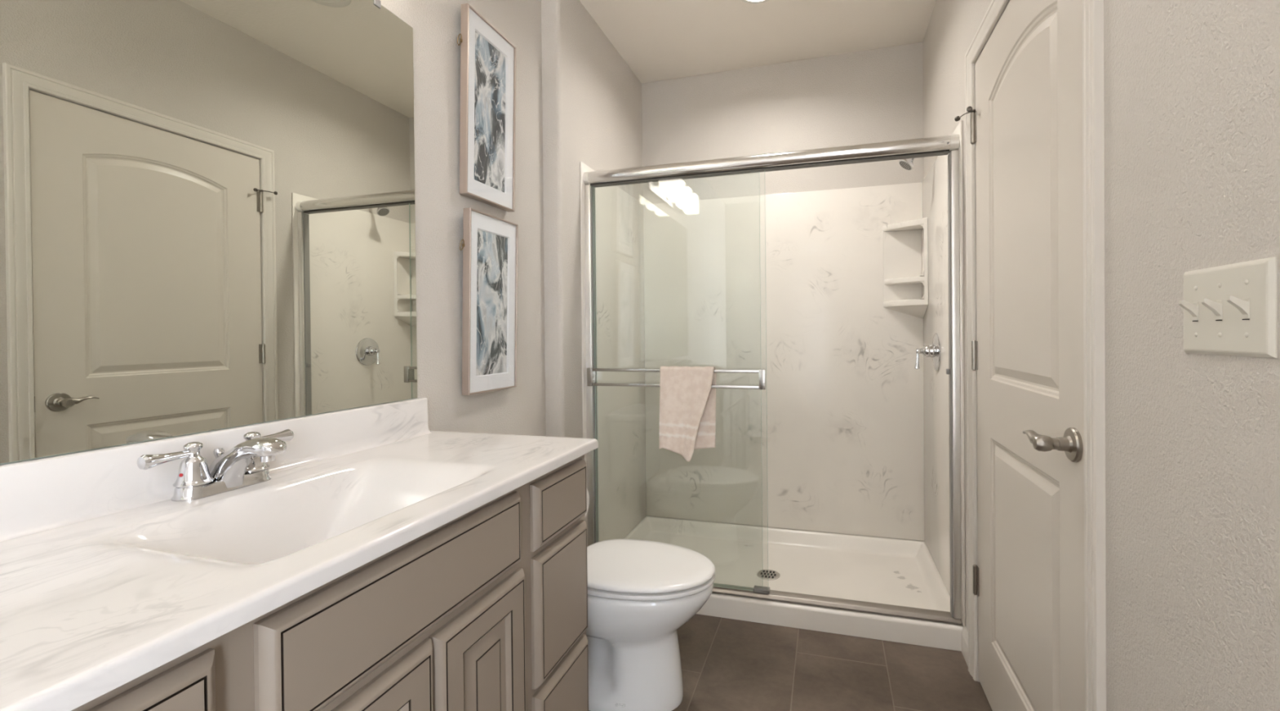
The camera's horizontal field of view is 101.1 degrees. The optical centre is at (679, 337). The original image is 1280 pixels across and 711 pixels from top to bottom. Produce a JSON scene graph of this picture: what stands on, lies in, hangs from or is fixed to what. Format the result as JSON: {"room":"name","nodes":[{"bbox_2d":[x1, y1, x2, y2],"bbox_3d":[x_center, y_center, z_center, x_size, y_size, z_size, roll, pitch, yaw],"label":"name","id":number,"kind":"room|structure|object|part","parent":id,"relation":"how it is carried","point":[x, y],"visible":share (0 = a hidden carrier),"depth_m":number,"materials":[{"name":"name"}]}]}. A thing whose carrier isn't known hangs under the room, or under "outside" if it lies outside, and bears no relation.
{"room":"bathroom","nodes":[
{"label":"bathroom","id":0,"kind":"room"},
{"bbox_2d":[0,0,642,465],"bbox_3d":[-0.943,-0.149,0.958,0.265,2.617,4.770,0,0,16],"label":"wall","id":1,"kind":"structure","parent":0,"point":[578,100],"depth_m":2.04,"materials":[{"name":"paint"}]},
{"bbox_2d":[0,0,417,464],"bbox_3d":[-0.889,-0.345,0.934,0.008,1.040,1.107,0,0,16],"label":"wall mirror","id":2,"kind":"object","parent":1,"relation":"attached to","point":[207,211],"visible":1,"depth_m":0.96,"materials":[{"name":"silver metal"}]},
{"bbox_2d":[0,397,431,542],"bbox_3d":[-0.870,0.225,0.942,0.034,0.099,1.134,0,0,16],"label":"backsplash","id":3,"kind":"structure","parent":1,"relation":"attached to","point":[37,495],"depth_m":0.87,"materials":[{"name":"white stone"}]},
{"bbox_2d":[457,3,515,212],"bbox_3d":[-0.637,-0.744,1.751,0.041,0.586,0.278,0,0,16],"label":"picture frame","id":4,"kind":"object","parent":1,"relation":"attached to","point":[487,58],"visible":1,"depth_m":1.74,"materials":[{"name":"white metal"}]},
{"bbox_2d":[474,31,506,192],"bbox_3d":[-0.634,-0.744,1.758,0.013,0.488,0.184,0,0,16],"label":"art print","id":5,"kind":"object","parent":4,"relation":"attached to","point":[490,55],"depth_m":1.76},
{"bbox_2d":[459,208,518,395],"bbox_3d":[-0.631,-0.113,1.755,0.040,0.583,0.278,0,0,16],"label":"picture frame","id":6,"kind":"object","parent":1,"relation":"attached to","point":[490,245],"visible":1,"depth_m":1.74,"materials":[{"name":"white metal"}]},
{"bbox_2d":[475,229,507,375],"bbox_3d":[-0.628,-0.113,1.763,0.013,0.485,0.184,0,0,16],"label":"art print","id":7,"kind":"object","parent":6,"relation":"attached to","point":[491,245],"depth_m":1.76},
{"bbox_2d":[579,0,936,83],"bbox_3d":[-0.142,-1.514,0.728,2.050,0.100,4.850,0,0,16],"label":"ceiling","id":8,"kind":"structure","parent":0,"point":[659,40],"depth_m":2.53,"materials":[{"name":"paint"}]},
{"bbox_2d":[741,0,768,4],"bbox_3d":[0.333,-1.491,2.233,0.180,0.039,0.180,0,0,16],"label":"recessed light","id":9,"kind":"object","parent":8,"relation":"in","point":[752,2],"visible":1,"depth_m":2.30,"materials":[{"name":"white"}]},
{"bbox_2d":[641,41,923,541],"bbox_3d":[0.537,-0.176,2.934,1.502,2.617,0.159,0,0,16],"label":"wall","id":10,"kind":"structure","parent":0,"point":[873,95],"depth_m":2.83,"materials":[{"name":"paint"}]},
{"bbox_2d":[588,613,992,710],"bbox_3d":[-0.179,1.205,0.530,2.050,0.100,5.300,0,0,16],"label":"floor","id":11,"kind":"structure","parent":0,"point":[727,664],"depth_m":1.79,"materials":[{"name":"brown tile"}]},
{"bbox_2d":[71,454,588,710],"bbox_3d":[-0.626,0.727,0.903,0.514,0.858,1.122,0,0,16],"label":"vanity cabinet","id":12,"kind":"object","parent":11,"relation":"on","point":[486,609],"visible":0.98,"depth_m":0.84,"materials":[{"name":"beige paint"}]},
{"bbox_3d":[-0.507,0.393,0.425,0.020,0.143,0.238,0,0,16],"label":"drawer","id":13,"kind":"part","parent":12,"relation":"part of","materials":[{"name":"beige paint"}]},
{"bbox_2d":[0,397,598,710],"bbox_3d":[-0.627,0.284,0.892,0.528,0.222,1.169,0,0,16],"label":"countertop","id":14,"kind":"structure","parent":12,"relation":"on","point":[107,580],"depth_m":0.77,"materials":[{"name":"white stone"}]},
{"bbox_2d":[137,429,293,502],"bbox_3d":[-0.819,0.226,0.944,0.194,0.096,0.194,-1,0,-33],"label":"faucet","id":15,"kind":"object","parent":14,"relation":"on","point":[245,464],"visible":1,"depth_m":0.91,"materials":[{"name":"silver metal"}]},
{"bbox_3d":[-0.848,0.200,0.868,0.024,0.024,0.071,0,0,16],"label":"lever","id":16,"kind":"part","parent":15,"relation":"part of","materials":[{"name":"silver metal"}]},
{"bbox_3d":[-0.839,0.217,0.907,0.053,0.074,0.053,0,0,16],"label":"handle","id":17,"kind":"part","parent":15,"relation":"part of","materials":[{"name":"silver metal"}]},
{"bbox_3d":[-0.844,0.226,0.962,0.019,0.046,0.019,0,0,16],"label":"lift rod","id":18,"kind":"part","parent":15,"relation":"part of","materials":[{"name":"silver metal"}]},
{"bbox_3d":[-0.772,0.223,0.938,0.163,0.090,0.047,0,0,16],"label":"spout","id":19,"kind":"part","parent":15,"relation":"part of","materials":[{"name":"silver metal"}]},
{"bbox_3d":[-0.812,0.216,0.999,0.053,0.074,0.053,0,0,16],"label":"handle","id":20,"kind":"part","parent":15,"relation":"part of","materials":[{"name":"silver metal"}]},
{"bbox_3d":[-0.801,0.198,1.036,0.024,0.024,0.071,0,0,16],"label":"lever","id":21,"kind":"part","parent":15,"relation":"part of","materials":[{"name":"silver metal"}]},
{"bbox_3d":[-0.424,0.761,0.710,0.020,0.566,0.256,0,0,16],"label":"cabinet door","id":22,"kind":"part","parent":12,"relation":"part of","materials":[{"name":"beige paint"}]},
{"bbox_3d":[-0.394,0.388,0.824,0.020,0.144,0.506,0,0,16],"label":"false drawer","id":23,"kind":"part","parent":12,"relation":"part of","materials":[{"name":"beige paint"}]},
{"bbox_3d":[-0.353,0.759,0.960,0.020,0.566,0.255,0,0,16],"label":"cabinet door","id":24,"kind":"part","parent":12,"relation":"part of","materials":[{"name":"beige paint"}]},
{"bbox_3d":[-0.276,0.386,1.238,0.020,0.143,0.244,0,0,16],"label":"drawer","id":25,"kind":"part","parent":12,"relation":"part of","materials":[{"name":"beige paint"}]},
{"bbox_3d":[-0.274,0.613,1.239,0.020,0.280,0.244,0,0,16],"label":"drawer","id":26,"kind":"part","parent":12,"relation":"part of","materials":[{"name":"beige paint"}]},
{"bbox_3d":[-0.272,0.904,1.241,0.020,0.270,0.244,0,0,16],"label":"drawer","id":27,"kind":"part","parent":12,"relation":"part of","materials":[{"name":"beige paint"}]},
{"bbox_2d":[586,538,715,710],"bbox_3d":[-0.254,0.771,1.727,0.756,0.752,0.406,0,0,16],"label":"toilet","id":28,"kind":"object","parent":11,"relation":"on","point":[640,593],"visible":0.59,"depth_m":1.60,"materials":[{"name":"white ceramic"}]},
{"bbox_3d":[-0.118,0.728,1.688,0.471,0.022,0.356,0,0,16],"label":"lid","id":29,"kind":"part","parent":28,"relation":"part of","materials":[{"name":"white plastic"}]},
{"bbox_3d":[-0.117,0.751,1.688,0.471,0.018,0.357,0,0,16],"label":"seat","id":30,"kind":"part","parent":28,"relation":"part of","materials":[{"name":"white plastic"}]},
{"bbox_2d":[624,515,963,651],"bbox_3d":[0.418,1.089,2.482,1.500,0.096,0.795,0,0,16],"label":"shower pan","id":31,"kind":"object","parent":11,"relation":"on","point":[871,569],"visible":0.63,"depth_m":2.44,"materials":[{"name":"white plastic"}]},
{"bbox_2d":[579,120,965,626],"bbox_3d":[0.408,0.132,2.471,1.501,1.812,0.808,0,0,16],"label":"shower surround","id":32,"kind":"object","parent":31,"relation":"on","point":[858,436],"visible":0.9,"depth_m":2.79,"materials":[{"name":"beige stone"}]},
{"bbox_3d":[-0.312,0.137,2.671,0.008,1.812,0.800,0,0,16],"label":"panel","id":33,"kind":"part","parent":32,"relation":"part of","materials":[{"name":"beige stone"}]},
{"bbox_2d":[582,133,961,624],"bbox_3d":[0.306,0.157,2.114,1.485,1.785,0.084,0,0,16],"label":"shower door","id":34,"kind":"structure","parent":32,"relation":"attached to","point":[945,144],"depth_m":2.06,"materials":[{"name":"silver"}]},
{"bbox_3d":[-0.017,0.179,2.230,0.726,1.702,0.006,0,0,16],"label":"glass panel","id":35,"kind":"part","parent":34,"relation":"part of","materials":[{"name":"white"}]},
{"bbox_3d":[-0.010,0.179,2.212,0.751,1.702,0.006,0,0,16],"label":"glass panel","id":36,"kind":"part","parent":34,"relation":"part of","materials":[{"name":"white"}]},
{"bbox_2d":[658,365,716,462],"bbox_3d":[0.034,0.311,2.154,0.237,0.387,0.060,0,0,16],"label":"hand towel","id":37,"kind":"object","parent":34,"relation":"hanging from","point":[687,399],"visible":1,"depth_m":2.15,"materials":[{"name":"beige fabric"}]},
{"bbox_3d":[0.517,0.129,2.855,1.501,1.812,0.008,0,0,16],"label":"panel","id":38,"kind":"part","parent":32,"relation":"part of","materials":[{"name":"beige stone"}]},
{"bbox_2d":[883,217,928,318],"bbox_3d":[1.116,-0.334,2.601,0.186,0.480,0.145,0,0,16],"label":"corner shelf","id":39,"kind":"object","parent":32,"relation":"attached to","point":[905,260],"visible":1,"depth_m":2.65,"materials":[{"name":"white plastic"}]},
{"bbox_3d":[1.117,-0.284,2.601,0.186,0.029,0.145,0,0,16],"label":"shelf","id":40,"kind":"part","parent":39,"relation":"part of","materials":[{"name":"white plastic"}]},
{"bbox_3d":[1.114,-0.558,2.599,0.186,0.032,0.145,0,0,16],"label":"shelf","id":41,"kind":"part","parent":39,"relation":"part of","materials":[{"name":"white plastic"}]},
{"bbox_3d":[1.118,-0.171,2.602,0.186,0.033,0.145,0,0,16],"label":"shelf","id":42,"kind":"part","parent":39,"relation":"part of","materials":[{"name":"white plastic"}]},
{"bbox_3d":[1.121,-0.124,2.604,0.182,0.060,0.141,0,0,16],"label":"shelf","id":43,"kind":"part","parent":39,"relation":"part of","materials":[{"name":"white plastic"}]},
{"bbox_2d":[914,333,941,370],"bbox_3d":[1.089,0.064,2.321,0.092,0.166,0.166,0,0,16],"label":"shower valve","id":44,"kind":"object","parent":32,"relation":"attached to","point":[933,351],"visible":1,"depth_m":2.29,"materials":[{"name":"silver metal"}]},
{"bbox_3d":[1.054,0.103,2.328,0.021,0.076,0.021,0,0,16],"label":"lever","id":45,"kind":"part","parent":44,"relation":"part of","materials":[{"name":"silver metal"}]},
{"bbox_3d":[1.086,0.060,2.322,0.074,0.058,0.058,0,0,16],"label":"valve handle","id":46,"kind":"part","parent":44,"relation":"part of","materials":[{"name":"silver metal"}]},
{"bbox_3d":[1.125,0.127,2.263,0.008,1.812,0.800,0,0,16],"label":"panel","id":47,"kind":"part","parent":32,"relation":"part of","materials":[{"name":"beige stone"}]},
{"bbox_2d":[922,0,1279,710],"bbox_3d":[0.697,-0.161,0.492,0.140,2.617,4.770,0,0,16],"label":"wall","id":48,"kind":"structure","parent":0,"point":[1192,87],"depth_m":0.72,"materials":[{"name":"paint"}]},
{"bbox_2d":[898,157,915,170],"bbox_3d":[1.061,-0.813,2.334,0.157,0.127,0.075,0,0,16],"label":"shower fixture","id":49,"kind":"object","parent":48,"relation":"attached to","point":[908,163],"visible":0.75,"depth_m":2.33,"materials":[{"name":"silver metal"}]},
{"bbox_2d":[961,626,968,666],"bbox_3d":[1.011,1.087,1.844,0.012,0.097,0.106,0,0,16],"label":"baseboard","id":50,"kind":"structure","parent":48,"relation":"attached to","point":[965,633],"depth_m":1.85,"materials":[{"name":"white paint"}]},
{"bbox_2d":[954,0,1084,710],"bbox_3d":[0.861,0.118,1.383,0.108,2.020,0.827,0,0,16],"label":"door","id":51,"kind":"structure","parent":48,"relation":"in","point":[1026,120],"depth_m":1.26,"materials":[{"name":"beige paint"}]},
{"bbox_3d":[0.735,0.209,1.092,0.023,0.029,0.083,0,0,16],"label":"lever","id":52,"kind":"part","parent":51,"relation":"part of","materials":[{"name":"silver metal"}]},
{"bbox_3d":[0.749,0.212,1.049,0.072,0.067,0.067,0,0,16],"label":"handle","id":53,"kind":"part","parent":51,"relation":"part of","materials":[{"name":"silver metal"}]},
{"bbox_2d":[964,0,1106,710],"bbox_3d":[0.930,0.092,1.336,0.156,2.095,0.896,0,0,16],"label":"door frame","id":54,"kind":"structure","parent":48,"relation":"attached to","point":[1093,105],"depth_m":0.95,"materials":[{"name":"white paint"}]},
{"bbox_2d":[1178,256,1277,358],"bbox_3d":[0.655,-0.033,0.642,0.023,0.110,0.150,0,0,16],"label":"light switch","id":55,"kind":"object","parent":48,"relation":"attached to","point":[1231,309],"visible":1,"depth_m":0.62,"materials":[{"name":"beige plastic"}]},
{"bbox_3d":[0.672,-0.034,0.683,0.002,0.024,0.010,0,0,16],"label":"toggle frame","id":56,"kind":"part","parent":55,"relation":"part of","materials":[{"name":"beige plastic"}]},
{"bbox_3d":[0.661,-0.034,0.642,0.002,0.024,0.010,0,0,16],"label":"toggle frame","id":57,"kind":"part","parent":55,"relation":"part of","materials":[{"name":"beige plastic"}]},
{"bbox_3d":[0.649,-0.033,0.601,0.002,0.024,0.010,0,0,16],"label":"toggle frame","id":58,"kind":"part","parent":55,"relation":"part of","materials":[{"name":"beige plastic"}]},
{"bbox_3d":[-0.327,0.450,1.434,0.126,0.040,0.066,0,0,16],"label":"toilet paper holder","id":59,"kind":"object","parent":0,"visible":0},
{"bbox_2d":[585,488,589,516],"bbox_3d":[-0.321,0.460,1.460,0.108,0.100,0.100,0,0,16],"label":"toilet paper roll","id":60,"kind":"object","parent":59,"relation":"hanging from","point":[587,491],"visible":0.09,"depth_m":1.48,"materials":[{"name":"white paper"}]}
]}

